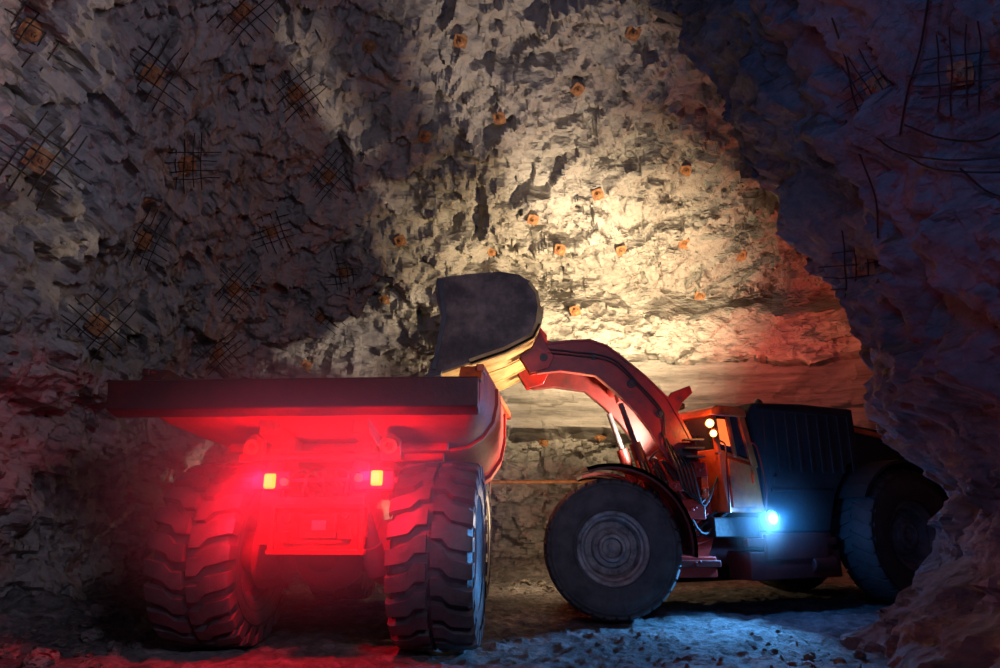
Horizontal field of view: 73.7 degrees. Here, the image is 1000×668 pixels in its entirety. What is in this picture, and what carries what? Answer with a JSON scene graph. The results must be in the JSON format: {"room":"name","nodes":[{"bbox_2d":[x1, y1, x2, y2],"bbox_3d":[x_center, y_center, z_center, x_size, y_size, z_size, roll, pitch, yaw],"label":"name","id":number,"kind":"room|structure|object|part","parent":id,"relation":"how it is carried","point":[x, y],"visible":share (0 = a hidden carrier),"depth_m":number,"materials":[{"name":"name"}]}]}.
{"room":"underground passage","nodes":[
{"label":"underground passage","id":0,"kind":"room"},
{"bbox_2d":[0,0,332,611],"bbox_3d":[-5.188,-0.328,10.508,3.692,9.373,13.128,1,-15,-4],"label":"wall","id":1,"kind":"structure","parent":0,"point":[83,486],"depth_m":10.17,"materials":[{"name":"stone"}]},
{"bbox_2d":[0,108,92,210],"bbox_3d":[-5.098,-1.936,7.453,0.469,1.006,1.150,-8,-17,28],"label":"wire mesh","id":2,"kind":"object","parent":1,"relation":"attached to","point":[37,158],"visible":1,"depth_m":7.45,"materials":[{"name":"metal"}]},
{"bbox_3d":[-5.154,-1.950,7.463,0.048,0.285,0.285,21,-13,29],"label":"plate","id":3,"kind":"part","parent":2,"relation":"part of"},
{"bbox_2d":[4,0,95,78],"bbox_3d":[-5.132,-3.288,7.465,0.691,0.847,1.086,-3,-15,12],"label":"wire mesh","id":4,"kind":"object","parent":1,"relation":"attached to","point":[30,31],"visible":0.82,"depth_m":7.43,"materials":[{"name":"metal"}]},
{"bbox_3d":[-5.200,-3.349,7.434,0.048,0.285,0.285,41,7,27],"label":"plate","id":5,"kind":"part","parent":4,"relation":"part of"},
{"bbox_2d":[62,288,138,360],"bbox_3d":[-5.679,-0.104,9.453,0.250,1.111,1.053,-13,-20,41],"label":"wire mesh","id":6,"kind":"object","parent":1,"relation":"attached to","point":[96,325],"visible":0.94,"depth_m":9.43,"materials":[{"name":"metal"}]},
{"bbox_3d":[-5.702,-0.120,9.439,0.048,0.285,0.285,-4,-44,44],"label":"plate","id":7,"kind":"part","parent":6,"relation":"part of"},
{"bbox_2d":[136,214,177,268],"bbox_3d":[-6.020,-1.621,11.360,0.311,1.016,1.147,-8,-17,27],"label":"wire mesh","id":8,"kind":"object","parent":1,"relation":"attached to","point":[144,241],"visible":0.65,"depth_m":11.39,"materials":[{"name":"metal"}]},
{"bbox_3d":[-6.063,-1.593,11.349,0.048,0.285,0.285,9,-15,29],"label":"plate","id":9,"kind":"part","parent":8,"relation":"part of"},
{"bbox_2d":[129,35,196,115],"bbox_3d":[-4.737,-3.622,9.268,0.405,0.963,1.145,-10,-18,34],"label":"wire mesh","id":10,"kind":"object","parent":1,"relation":"attached to","point":[151,74],"visible":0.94,"depth_m":9.26,"materials":[{"name":"metal"}]},
{"bbox_3d":[-4.812,-3.595,9.264,0.048,0.285,0.285,17,-15,36],"label":"plate","id":11,"kind":"part","parent":10,"relation":"part of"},
{"bbox_2d":[164,133,221,193],"bbox_3d":[-5.256,-2.890,11.386,0.658,0.868,1.073,-5,-16,18],"label":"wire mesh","id":12,"kind":"object","parent":1,"relation":"attached to","point":[188,164],"visible":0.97,"depth_m":11.36,"materials":[{"name":"metal"}]},
{"bbox_3d":[-5.316,-2.877,11.354,0.048,0.285,0.285,34,34,33],"label":"plate","id":13,"kind":"part","parent":12,"relation":"part of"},
{"bbox_2d":[197,332,244,377],"bbox_3d":[-5.841,0.426,14.018,0.516,0.899,1.100,-7,-17,25],"label":"wire mesh","id":14,"kind":"object","parent":1,"relation":"attached to","point":[215,355],"visible":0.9,"depth_m":13.98,"materials":[{"name":"metal"}]},
{"bbox_3d":[-5.925,0.417,13.992,0.048,0.285,0.285,26,-30,33],"label":"plate","id":15,"kind":"part","parent":14,"relation":"part of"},
{"bbox_2d":[301,363,311,370],"bbox_3d":[-4.777,0.785,16.381,0.183,0.273,0.261,-11,-19,36],"label":"bolt","id":16,"kind":"object","parent":1,"relation":"attached to","point":[305,366],"visible":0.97,"depth_m":16.36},
{"bbox_2d":[0,555,889,667],"bbox_3d":[2.000,2.855,6.482,20.000,1.064,24.000,0,-15,0],"label":"floor","id":17,"kind":"structure","parent":0,"point":[310,631],"depth_m":8.62,"materials":[{"name":"gravel"}]},
{"bbox_2d":[2,633,14,637],"bbox_3d":[-5.559,3.423,7.542,0.113,0.087,0.095,1,-15,-3],"label":"rock","id":18,"kind":"object","parent":17,"relation":"on","point":[10,635],"visible":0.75,"depth_m":7.52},
{"bbox_2d":[0,643,20,658],"bbox_3d":[-5.239,3.377,7.046,0.288,0.196,0.240,12,-19,-38],"label":"rock","id":19,"kind":"object","parent":17,"relation":"on","point":[11,651],"visible":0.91,"depth_m":7.02,"materials":[{"name":"stone"}]},
{"bbox_2d":[29,627,41,632],"bbox_3d":[-5.585,3.567,8.016,0.119,0.082,0.143,-1,-15,2],"label":"rock","id":20,"kind":"object","parent":17,"relation":"on","point":[33,629],"visible":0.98,"depth_m":7.99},
{"bbox_2d":[33,643,41,648],"bbox_3d":[-5.159,3.490,7.434,0.085,0.071,0.102,12,-19,-39],"label":"rock","id":21,"kind":"object","parent":17,"relation":"on","point":[37,645],"visible":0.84,"depth_m":7.41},
{"bbox_2d":[21,648,59,667],"bbox_3d":[-4.617,3.321,6.734,0.306,0.295,0.371,1,-15,-5],"label":"rock","id":22,"kind":"object","parent":17,"relation":"on","point":[38,657],"visible":0.95,"depth_m":6.64,"materials":[{"name":"stone"}]},
{"bbox_2d":[47,638,67,647],"bbox_3d":[-5.089,3.554,7.653,0.210,0.111,0.157,7,-17,-25],"label":"rock","id":23,"kind":"object","parent":17,"relation":"on","point":[62,642],"visible":0.87,"depth_m":7.62,"materials":[{"name":"stone"}]},
{"bbox_2d":[71,643,87,654],"bbox_3d":[-4.691,3.510,7.435,0.164,0.130,0.183,11,-19,-35],"label":"rock","id":24,"kind":"object","parent":17,"relation":"on","point":[79,647],"visible":0.88,"depth_m":7.39,"materials":[{"name":"stone"}]},
{"bbox_2d":[75,652,84,656],"bbox_3d":[-4.547,3.461,7.199,0.097,0.058,0.070,-6,-16,21],"label":"rock","id":25,"kind":"object","parent":17,"relation":"on","point":[78,654],"visible":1,"depth_m":7.18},
{"bbox_2d":[80,621,91,627],"bbox_3d":[-5.328,3.747,8.578,0.141,0.098,0.138,5,-16,-17],"label":"rock","id":26,"kind":"object","parent":17,"relation":"on","point":[85,624],"visible":1,"depth_m":8.56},
{"bbox_2d":[82,657,96,664],"bbox_3d":[-4.271,3.424,6.939,0.130,0.108,0.111,5,-16,-18],"label":"rock","id":27,"kind":"object","parent":17,"relation":"on","point":[91,660],"visible":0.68,"depth_m":6.91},
{"bbox_2d":[86,652,94,656],"bbox_3d":[-4.400,3.446,7.159,0.078,0.060,0.090,-2,-15,8],"label":"rock","id":28,"kind":"object","parent":17,"relation":"on","point":[90,654],"visible":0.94,"depth_m":7.14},
{"bbox_2d":[81,628,104,642],"bbox_3d":[-4.891,3.643,8.043,0.234,0.195,0.340,-3,-15,11],"label":"rock","id":29,"kind":"object","parent":17,"relation":"on","point":[95,634],"visible":0.91,"depth_m":7.96,"materials":[{"name":"stone"}]},
{"bbox_2d":[89,663,103,667],"bbox_3d":[-4.112,3.395,6.787,0.135,0.092,0.134,2,-15,-9],"label":"rock","id":30,"kind":"object","parent":17,"relation":"on","point":[96,665],"visible":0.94,"depth_m":6.76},
{"bbox_2d":[82,604,113,622],"bbox_3d":[-5.469,3.792,9.036,0.392,0.259,0.282,4,-16,-16],"label":"rock","id":31,"kind":"object","parent":17,"relation":"on","point":[102,613],"visible":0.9,"depth_m":8.99,"materials":[{"name":"stone"}]},
{"bbox_2d":[105,640,116,647],"bbox_3d":[-4.473,3.575,7.670,0.115,0.090,0.088,6,-16,-20],"label":"rock","id":32,"kind":"object","parent":17,"relation":"on","point":[109,644],"visible":0.66,"depth_m":7.65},
{"bbox_2d":[108,645,120,655],"bbox_3d":[-4.161,3.430,7.192,0.122,0.128,0.173,8,-17,-27],"label":"rock","id":33,"kind":"object","parent":17,"relation":"on","point":[115,650],"visible":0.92,"depth_m":7.15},
{"bbox_2d":[107,643,121,650],"bbox_3d":[-4.321,3.514,7.476,0.145,0.087,0.115,5,-16,-19],"label":"rock","id":34,"kind":"object","parent":17,"relation":"on","point":[117,644],"visible":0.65,"depth_m":7.47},
{"bbox_2d":[126,640,136,647],"bbox_3d":[-4.273,3.637,7.774,0.181,0.119,0.112,-9,-17,29],"label":"rock","id":35,"kind":"object","parent":17,"relation":"on","point":[131,643],"visible":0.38,"depth_m":7.75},
{"bbox_2d":[132,642,144,648],"bbox_3d":[-4.114,3.556,7.592,0.157,0.091,0.132,0,-15,1],"label":"rock","id":36,"kind":"object","parent":17,"relation":"on","point":[137,645],"visible":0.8,"depth_m":7.55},
{"bbox_2d":[106,364,510,650],"bbox_3d":[-1.909,2.588,10.852,4.080,3.621,8.499,-1,-15,3],"label":"truck","id":37,"kind":"object","parent":17,"relation":"on","point":[400,471],"visible":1,"depth_m":7.18,"materials":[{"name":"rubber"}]},
{"bbox_3d":[-3.610,1.063,10.281,0.260,0.569,6.295,-1,-15,3],"label":"rail","id":38,"kind":"part","parent":37,"relation":"part of","materials":[{"name":"grey paint"}]},
{"bbox_2d":[263,474,275,488],"bbox_3d":[-2.491,1.587,7.197,0.130,0.160,0.075,-1,-15,3],"label":"tail lamp","id":39,"kind":"object","parent":37,"relation":"attached to","point":[269,480],"depth_m":7.17,"materials":[{"name":"yellow"}]},
{"bbox_2d":[280,478,288,485],"bbox_3d":[-2.322,1.592,7.177,0.089,0.089,0.050,-1,-15,3],"label":"lamp","id":40,"kind":"object","parent":37,"relation":"attached to","point":[283,481],"depth_m":7.16,"materials":[{"name":"red"}]},
{"bbox_3d":[-2.426,1.873,9.235,0.180,0.862,4.150,-1,-15,3],"label":"rail","id":41,"kind":"part","parent":37,"relation":"part of","materials":[{"name":"metal"}]},
{"bbox_3d":[-1.931,2.059,7.058,1.040,0.525,0.130,-1,-15,3],"label":"panel","id":42,"kind":"part","parent":37,"relation":"part of","materials":[{"name":"red paint"}]},
{"bbox_3d":[-1.913,2.017,7.026,0.150,0.100,0.019,-1,-15,3],"label":"plate","id":43,"kind":"part","parent":37,"relation":"part of","materials":[{"name":"metal"}]},
{"bbox_2d":[354,473,362,481],"bbox_3d":[-1.514,1.540,7.140,0.089,0.089,0.050,-1,-15,3],"label":"lamp","id":44,"kind":"object","parent":37,"relation":"attached to","point":[358,477],"depth_m":7.12,"materials":[{"name":"red"}]},
{"bbox_2d":[370,470,382,485],"bbox_3d":[-1.323,1.539,7.136,0.130,0.160,0.075,-1,-15,3],"label":"tail lamp","id":45,"kind":"object","parent":37,"relation":"attached to","point":[376,476],"depth_m":7.11,"materials":[{"name":"yellow"}]},
{"bbox_3d":[-1.388,1.857,9.173,0.180,0.862,4.150,-1,-15,3],"label":"rail","id":46,"kind":"part","parent":37,"relation":"part of","materials":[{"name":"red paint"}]},
{"bbox_3d":[-0.116,1.007,10.075,0.260,0.569,6.295,-1,-15,3],"label":"rail","id":47,"kind":"part","parent":37,"relation":"part of","materials":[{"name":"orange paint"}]},
{"bbox_2d":[519,579,531,585],"bbox_3d":[0.573,5.413,14.492,0.268,0.167,0.198,-9,-18,31],"label":"rock","id":48,"kind":"object","parent":17,"relation":"on","point":[526,581],"visible":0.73,"depth_m":14.44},
{"bbox_2d":[536,580,545,586],"bbox_3d":[0.888,5.340,14.213,0.215,0.189,0.178,-6,-16,21],"label":"rock","id":49,"kind":"object","parent":17,"relation":"on","point":[541,583],"visible":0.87,"depth_m":14.16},
{"bbox_2d":[543,586,553,591],"bbox_3d":[0.965,5.110,13.347,0.250,0.148,0.256,-14,-20,41],"label":"rock","id":50,"kind":"object","parent":17,"relation":"on","point":[546,588],"visible":0.88,"depth_m":13.27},
{"bbox_2d":[423,272,937,621],"bbox_3d":[3.136,2.072,12.003,9.576,5.210,3.973,3,-15,-13],"label":"wheel loader","id":51,"kind":"object","parent":17,"relation":"on","point":[777,496],"visible":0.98,"depth_m":10.69,"materials":[{"name":"metal"}]},
{"bbox_3d":[-0.940,-0.169,10.382,0.220,1.460,0.030,0,-15,0],"label":"blade","id":52,"kind":"part","parent":51,"relation":"part of","materials":[{"name":"metal"}]},
{"bbox_3d":[-0.215,0.530,11.815,1.810,1.148,3.120,0,-15,0],"label":"wear plate","id":53,"kind":"part","parent":51,"relation":"part of","materials":[{"name":"metal"}]},
{"bbox_3d":[1.805,1.516,12.328,2.690,2.148,0.140,0,-15,0],"label":"boom arm","id":54,"kind":"part","parent":51,"relation":"part of","materials":[{"name":"red paint"}]},
{"bbox_3d":[2.150,1.921,12.095,0.395,0.980,0.100,0,-15,0],"label":"cylinder rod","id":55,"kind":"part","parent":51,"relation":"part of","materials":[{"name":"metal"}]},
{"bbox_3d":[2.150,1.610,10.936,0.395,0.980,0.100,0,-15,0],"label":"cylinder rod","id":56,"kind":"part","parent":51,"relation":"part of","materials":[{"name":"metal"}]},
{"bbox_3d":[2.175,2.980,11.211,2.450,1.947,2.437,0,-15,0],"label":"frame","id":57,"kind":"part","parent":51,"relation":"part of","materials":[{"name":"red paint"}]},
{"bbox_2d":[705,418,714,427],"bbox_3d":[3.322,1.414,10.530,0.150,0.150,0.105,-8,-17,28],"label":"work lamp","id":58,"kind":"object","parent":51,"relation":"on","point":[710,422],"depth_m":10.49,"materials":[{"name":"white"}]},
{"bbox_2d":[709,429,717,436],"bbox_3d":[3.367,1.567,10.486,0.125,0.125,0.105,-8,-17,28],"label":"work lamp","id":59,"kind":"object","parent":51,"relation":"attached to","point":[714,432],"depth_m":10.45,"materials":[{"name":"white"}]},
{"bbox_3d":[3.503,2.191,10.325,0.054,1.113,0.191,1,-15,-2],"label":"grab rail","id":60,"kind":"part","parent":51,"relation":"part of","materials":[{"name":"metal"}]},
{"bbox_3d":[3.658,3.064,10.584,0.900,0.300,0.320,6,-16,-22],"label":"tank","id":61,"kind":"part","parent":51,"relation":"part of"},
{"bbox_3d":[3.878,2.356,10.527,0.599,0.738,0.070,6,-16,-22],"label":"cab door","id":62,"kind":"part","parent":51,"relation":"part of","materials":[{"name":"orange paint"}]},
{"bbox_3d":[4.121,2.267,10.605,0.214,1.115,0.127,3,-15,-11],"label":"grab rail","id":63,"kind":"part","parent":51,"relation":"part of","materials":[{"name":"metal"}]},
{"bbox_3d":[5.029,3.635,12.022,5.425,1.600,2.400,6,-16,-22],"label":"frame","id":64,"kind":"part","parent":51,"relation":"part of","materials":[{"name":"red paint"}]},
{"bbox_2d":[765,510,779,525],"bbox_3d":[4.259,2.887,10.465,0.250,0.250,0.105,6,-16,-22],"label":"lamp","id":65,"kind":"object","parent":51,"relation":"attached to","point":[772,517],"depth_m":10.43,"materials":[{"name":"blue"}]},
{"bbox_3d":[4.734,3.393,10.653,1.300,0.400,0.080,6,-16,-22],"label":"tank","id":66,"kind":"part","parent":51,"relation":"part of","materials":[{"name":"metal"}]},
{"bbox_2d":[713,403,915,531],"bbox_3d":[5.538,2.581,12.529,4.167,2.100,2.300,6,-16,-22],"label":"hood","id":67,"kind":"object","parent":51,"relation":"attached to","point":[824,472],"depth_m":11.16,"materials":[{"name":"metal"}]},
{"bbox_3d":[5.149,3.579,10.916,0.600,0.613,0.388,6,-16,-22],"label":"tank","id":68,"kind":"part","parent":51,"relation":"part of","materials":[{"name":"metal"}]},
{"bbox_3d":[7.036,1.884,12.266,1.650,0.268,0.070,6,-16,-22],"label":"rail","id":69,"kind":"part","parent":51,"relation":"part of","materials":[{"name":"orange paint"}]},
{"bbox_2d":[770,648,778,653],"bbox_3d":[3.128,3.620,7.599,0.098,0.069,0.084,-7,-16,23],"label":"rock","id":70,"kind":"object","parent":17,"relation":"on","point":[775,650],"visible":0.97,"depth_m":7.58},
{"bbox_2d":[786,661,796,666],"bbox_3d":[3.028,3.441,6.954,0.116,0.052,0.098,-11,-18,35],"label":"rock","id":71,"kind":"object","parent":17,"relation":"on","point":[791,663],"visible":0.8,"depth_m":6.92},
{"bbox_2d":[803,653,812,658],"bbox_3d":[3.361,3.518,7.274,0.104,0.066,0.084,-7,-16,23],"label":"rock","id":72,"kind":"object","parent":17,"relation":"on","point":[807,655],"visible":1,"depth_m":7.25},
{"bbox_2d":[831,656,847,663],"bbox_3d":[3.545,3.425,6.958,0.149,0.103,0.147,-12,-19,37],"label":"rock","id":73,"kind":"object","parent":17,"relation":"on","point":[838,659],"visible":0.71,"depth_m":6.94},
{"bbox_2d":[853,649,866,659],"bbox_3d":[3.968,3.542,7.356,0.138,0.119,0.161,-7,-17,26],"label":"rock","id":74,"kind":"object","parent":17,"relation":"on","point":[857,654],"visible":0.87,"depth_m":7.31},
{"bbox_2d":[230,0,746,177],"bbox_3d":[1.572,-6.266,8.465,11.323,2.702,14.168,1,-15,-3],"label":"ceiling","id":75,"kind":"structure","parent":0,"point":[643,102],"depth_m":13.05,"materials":[{"name":"stone"}]},
{"bbox_2d":[208,0,275,45],"bbox_3d":[-3.878,-4.956,10.226,1.041,0.794,0.826,14,-20,-42],"label":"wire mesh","id":76,"kind":"object","parent":75,"relation":"attached to","point":[242,11],"visible":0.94,"depth_m":10.28,"materials":[{"name":"metal"}]},
{"bbox_3d":[-3.940,-4.990,10.225,0.285,0.048,0.285,-46,-29,1],"label":"plate","id":77,"kind":"part","parent":76,"relation":"part of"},
{"bbox_2d":[266,63,326,121],"bbox_3d":[-3.686,-4.392,12.227,1.051,0.898,0.681,12,-19,-38],"label":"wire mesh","id":78,"kind":"object","parent":75,"relation":"attached to","point":[296,92],"visible":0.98,"depth_m":12.24,"materials":[{"name":"metal"}]},
{"bbox_3d":[-3.735,-4.427,12.254,0.048,0.285,0.285,41,-9,46],"label":"plate","id":79,"kind":"part","parent":78,"relation":"part of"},
{"bbox_2d":[362,39,376,53],"bbox_3d":[-2.474,-5.439,12.655,0.252,0.187,0.234,6,-16,-22],"label":"bolt","id":80,"kind":"object","parent":75,"relation":"attached to","point":[368,47],"visible":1,"depth_m":12.64,"materials":[{"name":"metal"}]},
{"bbox_2d":[418,130,430,142],"bbox_3d":[-1.570,-4.122,13.915,0.253,0.176,0.202,2,-15,-8],"label":"bolt","id":81,"kind":"object","parent":75,"relation":"attached to","point":[424,136],"visible":1,"depth_m":13.89,"materials":[{"name":"metal"}]},
{"bbox_2d":[453,34,462,48],"bbox_3d":[-0.736,-5.423,12.367,0.254,0.174,0.210,3,-15,-12],"label":"bolt","id":82,"kind":"object","parent":75,"relation":"attached to","point":[458,41],"visible":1,"depth_m":12.34,"materials":[{"name":"metal"}]},
{"bbox_2d":[493,113,505,124],"bbox_3d":[-0.003,-4.397,13.647,0.253,0.181,0.220,-3,-15,12],"label":"bolt","id":83,"kind":"object","parent":75,"relation":"attached to","point":[501,119],"visible":1,"depth_m":13.62,"materials":[{"name":"metal"}]},
{"bbox_2d":[571,82,585,96],"bbox_3d":[1.610,-5.058,13.786,0.250,0.198,0.220,13,-20,-40],"label":"bolt","id":84,"kind":"object","parent":75,"relation":"attached to","point":[578,88],"visible":1,"depth_m":13.76,"materials":[{"name":"metal"}]},
{"bbox_2d":[624,27,640,40],"bbox_3d":[2.440,-5.548,12.273,0.249,0.227,0.210,3,-15,-10],"label":"bolt","id":85,"kind":"object","parent":75,"relation":"attached to","point":[633,34],"visible":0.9,"depth_m":12.27,"materials":[{"name":"metal"}]},
{"bbox_2d":[278,137,918,561],"bbox_3d":[2.598,0.916,15.824,16.888,9.722,6.760,-1,-15,2],"label":"wall","id":86,"kind":"structure","parent":0,"point":[766,328],"depth_m":15.94,"materials":[{"name":"stone"}]},
{"bbox_2d":[217,263,261,317],"bbox_3d":[-5.466,-0.902,13.736,1.058,1.141,0.428,12,-19,-37],"label":"wire mesh","id":87,"kind":"object","parent":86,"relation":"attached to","point":[233,288],"visible":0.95,"depth_m":13.76,"materials":[{"name":"metal"}]},
{"bbox_3d":[-5.487,-0.935,13.768,0.048,0.285,0.285,15,-29,43],"label":"plate","id":88,"kind":"part","parent":87,"relation":"part of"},
{"bbox_2d":[252,214,295,253],"bbox_3d":[-4.964,-2.196,14.290,1.168,1.122,0.380,9,-17,-30],"label":"bolt","id":89,"kind":"object","parent":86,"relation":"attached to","point":[269,231],"visible":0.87,"depth_m":14.37,"materials":[{"name":"metal"}]},
{"bbox_3d":[-4.938,-2.199,14.367,0.285,0.285,0.048,-25,18,-22],"label":"plate","id":90,"kind":"part","parent":89,"relation":"part of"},
{"bbox_2d":[302,302,344,338],"bbox_3d":[-4.196,-0.375,15.967,1.097,0.948,0.411,11,-19,-36],"label":"wire mesh","id":91,"kind":"object","parent":86,"relation":"attached to","point":[319,318],"visible":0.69,"depth_m":15.95,"materials":[{"name":"metal"}]},
{"bbox_3d":[-4.283,-0.367,15.978,0.285,0.285,0.048,46,-14,-30],"label":"plate","id":92,"kind":"part","parent":91,"relation":"part of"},
{"bbox_2d":[306,149,351,203],"bbox_3d":[-3.672,-3.364,14.276,1.051,1.028,0.585,1,-15,-5],"label":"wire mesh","id":93,"kind":"object","parent":86,"relation":"attached to","point":[328,175],"visible":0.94,"depth_m":14.30,"materials":[{"name":"metal"}]},
{"bbox_3d":[-3.687,-3.404,14.310,0.285,0.285,0.048,38,4,-23],"label":"plate","id":94,"kind":"part","parent":93,"relation":"part of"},
{"bbox_2d":[321,246,358,295],"bbox_3d":[-3.627,-1.438,15.403,1.034,1.057,0.516,0,-15,-1],"label":"bolt","id":95,"kind":"object","parent":86,"relation":"attached to","point":[343,272],"visible":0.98,"depth_m":15.46,"materials":[{"name":"metal"}]},
{"bbox_3d":[-3.631,-1.429,15.476,0.285,0.285,0.048,-7,10,8],"label":"plate","id":96,"kind":"part","parent":95,"relation":"part of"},
{"bbox_2d":[378,294,389,304],"bbox_3d":[-2.836,-0.831,16.315,0.234,0.270,0.191,-10,-18,34],"label":"bolt","id":97,"kind":"object","parent":86,"relation":"attached to","point":[383,299],"visible":1,"depth_m":16.30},
{"bbox_2d":[394,234,406,246],"bbox_3d":[-2.296,-2.152,15.348,0.278,0.265,0.173,-1,-15,5],"label":"bolt","id":98,"kind":"object","parent":86,"relation":"attached to","point":[400,240],"visible":1,"depth_m":15.33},
{"bbox_2d":[487,248,497,256],"bbox_3d":[-0.189,-2.018,16.318,0.250,0.201,0.207,-4,-15,13],"label":"bolt","id":99,"kind":"object","parent":86,"relation":"attached to","point":[491,252],"visible":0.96,"depth_m":16.32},
{"bbox_2d":[527,214,538,224],"bbox_3d":[0.759,-2.605,15.195,0.252,0.181,0.206,4,-16,-16],"label":"bolt","id":100,"kind":"object","parent":86,"relation":"attached to","point":[532,219],"visible":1,"depth_m":15.15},
{"bbox_2d":[490,479,592,484],"bbox_3d":[1.751,3.550,16.031,10.513,0.146,1.093,0,-15,0],"label":"pipe","id":101,"kind":"object","parent":86,"relation":"attached to","point":[508,481],"visible":0.17,"depth_m":15.87,"materials":[{"name":"metal"}]},
{"bbox_2d":[539,438,548,446],"bbox_3d":[1.176,2.860,17.679,0.234,0.258,0.190,3,-15,-10],"label":"bolt","id":102,"kind":"object","parent":86,"relation":"attached to","point":[545,443],"visible":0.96,"depth_m":17.66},
{"bbox_2d":[554,244,565,255],"bbox_3d":[1.394,-1.952,15.456,0.235,0.257,0.187,6,-16,-21],"label":"bolt","id":103,"kind":"object","parent":86,"relation":"attached to","point":[560,249],"visible":1,"depth_m":15.45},
{"bbox_2d":[569,305,580,316],"bbox_3d":[1.797,-0.552,15.941,0.230,0.277,0.183,11,-18,-35],"label":"bolt","id":104,"kind":"object","parent":86,"relation":"attached to","point":[575,310],"visible":1,"depth_m":15.92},
{"bbox_2d":[592,188,603,200],"bbox_3d":[2.202,-3.143,15.002,0.253,0.233,0.175,-6,-16,22],"label":"bolt","id":105,"kind":"object","parent":86,"relation":"attached to","point":[597,194],"visible":1,"depth_m":14.99,"materials":[{"name":"metal"}]},
{"bbox_2d":[594,434,605,441],"bbox_3d":[2.532,2.635,16.873,0.241,0.189,0.248,13,-20,-40],"label":"bolt","id":106,"kind":"object","parent":86,"relation":"attached to","point":[600,437],"visible":1,"depth_m":16.83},
{"bbox_2d":[616,246,627,255],"bbox_3d":[2.919,-1.983,15.937,0.254,0.204,0.175,-5,-16,17],"label":"bolt","id":107,"kind":"object","parent":86,"relation":"attached to","point":[621,250],"visible":1,"depth_m":15.92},
{"bbox_2d":[678,242,687,248],"bbox_3d":[4.431,-2.173,16.061,0.253,0.210,0.175,0,-15,0],"label":"bolt","id":108,"kind":"object","parent":86,"relation":"attached to","point":[681,245],"visible":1,"depth_m":16.07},
{"bbox_2d":[680,165,690,175],"bbox_3d":[4.279,-3.769,15.374,0.254,0.207,0.175,-1,-15,5],"label":"bolt","id":109,"kind":"object","parent":86,"relation":"attached to","point":[685,170],"visible":1,"depth_m":15.35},
{"bbox_2d":[694,291,704,299],"bbox_3d":[4.995,-0.938,16.683,0.176,0.281,0.242,9,-17,-29],"label":"bolt","id":110,"kind":"object","parent":86,"relation":"attached to","point":[699,295],"visible":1,"depth_m":16.66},
{"bbox_2d":[735,250,745,260],"bbox_3d":[5.902,-1.923,16.343,0.252,0.222,0.179,-5,-16,18],"label":"bolt","id":111,"kind":"object","parent":86,"relation":"attached to","point":[740,256],"visible":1,"depth_m":16.33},
{"bbox_2d":[643,0,999,667],"bbox_3d":[6.788,-2.502,4.379,12.748,10.500,12.401,0,-15,0],"label":"wall","id":112,"kind":"structure","parent":0,"point":[924,330],"depth_m":6.74,"materials":[{"name":"stone"}]},
{"bbox_2d":[740,160,754,177],"bbox_3d":[3.702,-2.453,9.913,0.243,0.243,0.184,-9,-17,30],"label":"bolt","id":113,"kind":"object","parent":112,"relation":"attached to","point":[747,169],"visible":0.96,"depth_m":9.91,"materials":[{"name":"metal"}]},
{"bbox_2d":[817,225,883,304],"bbox_3d":[4.311,-0.817,7.923,0.347,0.988,1.145,8,-17,-26],"label":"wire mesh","id":114,"kind":"object","parent":112,"relation":"attached to","point":[863,267],"visible":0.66,"depth_m":8.00,"materials":[{"name":"metal"}]},
{"bbox_3d":[4.341,-0.773,7.976,0.048,0.285,0.285,-13,8,-30],"label":"plate","id":115,"kind":"part","parent":114,"relation":"part of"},
{"bbox_2d":[845,119,878,238],"bbox_3d":[3.631,-1.600,6.644,0.155,1.089,0.901,-11,-19,36],"label":"strand","id":116,"kind":"object","parent":112,"relation":"hanging from","point":[860,156],"visible":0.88,"depth_m":6.46,"materials":[{"name":"metal"}]},
{"bbox_2d":[837,43,895,119],"bbox_3d":[3.315,-2.222,5.950,0.337,0.622,0.735,5,-16,-19],"label":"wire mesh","id":117,"kind":"object","parent":112,"relation":"attached to","point":[875,86],"visible":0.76,"depth_m":5.95,"materials":[{"name":"metal"}]},
{"bbox_3d":[3.348,-2.209,5.963,0.031,0.186,0.186,-25,-6,-29],"label":"plate","id":118,"kind":"part","parent":117,"relation":"part of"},
{"bbox_2d":[899,0,928,134],"bbox_3d":[3.365,-2.174,5.417,0.050,0.772,0.821,-2,-15,6],"label":"strand","id":119,"kind":"object","parent":112,"relation":"hanging from","point":[927,3],"visible":1,"depth_m":5.40,"materials":[{"name":"metal"}]},
{"bbox_2d":[831,17,999,161],"bbox_3d":[3.554,-2.008,5.691,1.021,1.712,0.667,-11,-18,34],"label":"strand","id":120,"kind":"object","parent":112,"relation":"hanging from","point":[836,31],"visible":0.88,"depth_m":5.93,"materials":[{"name":"metal"}]},
{"bbox_2d":[900,151,999,173],"bbox_3d":[3.603,-1.409,5.405,0.167,0.630,0.831,5,-16,-17],"label":"strand","id":121,"kind":"object","parent":112,"relation":"hanging from","point":[908,157],"visible":0.98,"depth_m":5.30,"materials":[{"name":"metal"}]},
{"bbox_2d":[904,124,999,142],"bbox_3d":[3.654,-1.622,5.234,0.202,0.474,0.818,6,-16,-23],"label":"strand","id":122,"kind":"object","parent":112,"relation":"hanging from","point":[905,125],"visible":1,"depth_m":5.37,"materials":[{"name":"metal"}]},
{"bbox_2d":[908,22,999,116],"bbox_3d":[3.541,-2.038,5.119,0.352,0.581,0.726,7,-17,-24],"label":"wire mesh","id":123,"kind":"object","parent":112,"relation":"attached to","point":[959,72],"visible":0.97,"depth_m":5.16,"materials":[{"name":"metal"}]},
{"bbox_3d":[3.561,-2.025,5.171,0.031,0.186,0.186,-28,26,-28],"label":"plate","id":124,"kind":"part","parent":123,"relation":"part of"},
{"bbox_2d":[959,167,999,197],"bbox_3d":[3.615,-1.125,4.985,0.022,0.421,0.311,5,-16,-19],"label":"strand","id":125,"kind":"object","parent":112,"relation":"hanging from","point":[960,168],"visible":1,"depth_m":5.01,"materials":[{"name":"metal"}]}
]}

